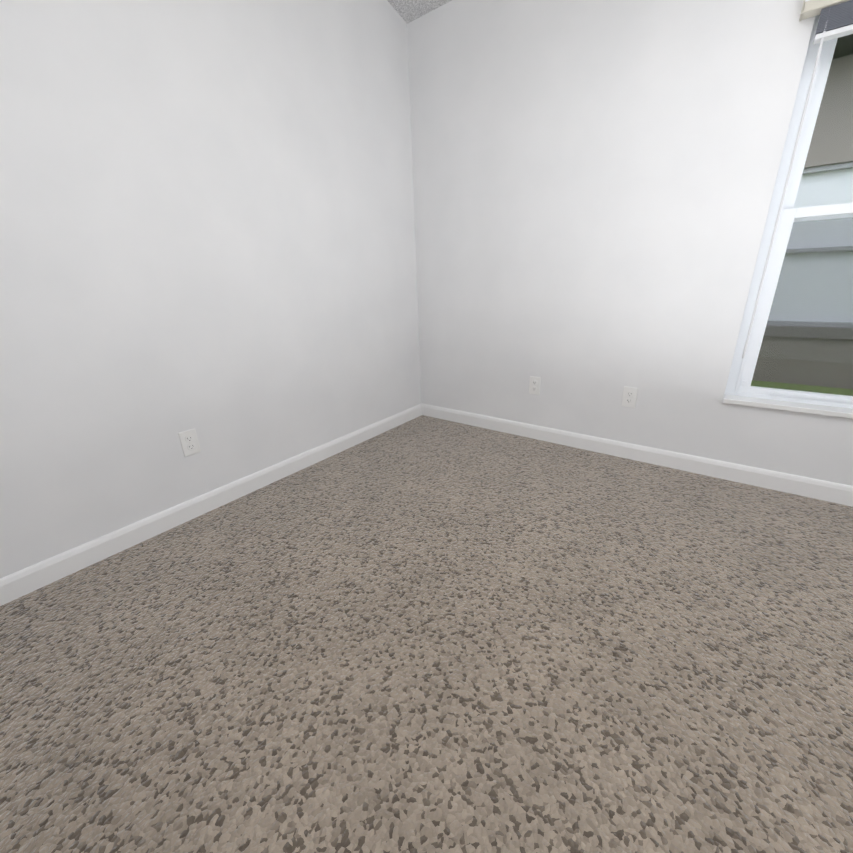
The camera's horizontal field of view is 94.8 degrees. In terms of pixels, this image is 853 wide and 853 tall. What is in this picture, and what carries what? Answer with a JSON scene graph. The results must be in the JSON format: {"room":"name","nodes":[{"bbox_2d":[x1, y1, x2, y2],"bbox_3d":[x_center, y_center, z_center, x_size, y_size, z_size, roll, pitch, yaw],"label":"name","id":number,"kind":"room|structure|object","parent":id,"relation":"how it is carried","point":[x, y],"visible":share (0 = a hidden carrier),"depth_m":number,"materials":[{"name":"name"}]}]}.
{"room":"empty bedroom","nodes":[
{"label":"empty bedroom","id":0,"kind":"room"},
{"bbox_2d":[0,0,421,577],"bbox_3d":[-1.275,-1.128,1.239,0.150,3.358,4.050,13,25,35],"label":"wall","id":1,"kind":"structure","parent":0,"point":[207,225],"depth_m":1.64,"materials":[{"name":"paint"}]},
{"bbox_2d":[178,428,200,456],"bbox_3d":[-1.071,0.073,1.777,0.009,0.116,0.072,13,25,35],"label":"electrical outlet","id":2,"kind":"object","parent":1,"relation":"attached to","point":[190,445],"visible":1,"depth_m":1.77,"materials":[{"name":"white plastic"}]},
{"bbox_2d":[0,404,421,605],"bbox_3d":[-1.162,0.418,1.757,0.014,0.092,3.736,13,25,35],"label":"baseboard","id":3,"kind":"structure","parent":1,"relation":"attached to","point":[23,582],"depth_m":1.76,"materials":[{"name":"white wood"}]},
{"bbox_2d":[387,0,451,23],"bbox_3d":[0.084,-1.972,-0.197,3.650,1.041,4.050,13,25,35],"label":"ceiling","id":4,"kind":"structure","parent":0,"point":[408,11],"depth_m":2.21,"materials":[{"name":"white paint"}]},
{"bbox_2d":[0,415,852,852],"bbox_3d":[0.179,0.816,0.843,3.650,0.100,4.050,13,25,35],"label":"floor","id":5,"kind":"structure","parent":0,"point":[422,633],"depth_m":1.09,"materials":[{"name":"carpet"}]},
{"bbox_2d":[407,0,852,485],"bbox_3d":[1.308,-0.981,1.837,3.350,2.500,0.150,13,25,35],"label":"wall","id":6,"kind":"structure","parent":0,"point":[594,181],"depth_m":2.02,"materials":[{"name":"paint"}]},
{"bbox_2d":[529,376,540,394],"bbox_3d":[0.693,-0.262,2.514,0.072,0.116,0.009,13,25,35],"label":"electrical outlet","id":7,"kind":"object","parent":6,"relation":"attached to","point":[534,385],"visible":1,"depth_m":2.51,"materials":[{"name":"white plastic"}]},
{"bbox_2d":[621,386,637,407],"bbox_3d":[1.136,-0.164,2.195,0.072,0.116,0.009,13,25,35],"label":"electrical outlet","id":8,"kind":"object","parent":6,"relation":"attached to","point":[629,398],"visible":1,"depth_m":2.19,"materials":[{"name":"white plastic"}]},
{"bbox_2d":[421,403,852,506],"bbox_3d":[1.297,0.171,2.196,3.350,0.092,0.014,13,25,35],"label":"baseboard","id":9,"kind":"structure","parent":6,"relation":"attached to","point":[837,493],"depth_m":2.17,"materials":[{"name":"white wood"}]},
{"bbox_2d":[723,394,852,418],"bbox_3d":[1.854,-0.055,1.703,0.920,0.024,0.093,13,25,35],"label":"window sill","id":10,"kind":"structure","parent":6,"relation":"attached to","point":[833,411],"depth_m":1.80,"materials":[{"name":"white stone"}]},
{"bbox_2d":[724,15,852,408],"bbox_3d":[1.868,-0.798,1.482,0.920,1.530,0.064,13,25,35],"label":"window","id":11,"kind":"structure","parent":6,"relation":"in","point":[740,377],"depth_m":1.72,"materials":[{"name":"white"}]},
{"bbox_2d":[742,0,852,357],"bbox_3d":[1.790,-0.857,1.353,1.010,1.315,0.062,13,25,35],"label":"window blind","id":12,"kind":"object","parent":11,"relation":"attached to","point":[835,21],"visible":1,"depth_m":1.40,"materials":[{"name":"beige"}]},
{"label":"outside","id":13,"kind":"structure","parent":0,"visible":0},
{"bbox_2d":[751,380,852,395],"bbox_3d":[2.619,0.044,3.436,16.000,0.280,3.189,13,25,35],"label":"grass","id":14,"kind":"structure","parent":13,"point":[814,388],"depth_m":4.11,"materials":[{"name":"green plant"}]},
{"bbox_2d":[752,34,852,388],"bbox_3d":[3.868,-1.888,3.680,11.000,3.650,0.700,13,25,35],"label":"window pane","id":15,"kind":"structure","parent":14,"relation":"on","point":[810,187],"depth_m":3.94,"materials":[{"name":"vinyl siding"},{"name":"glass"}]}
]}

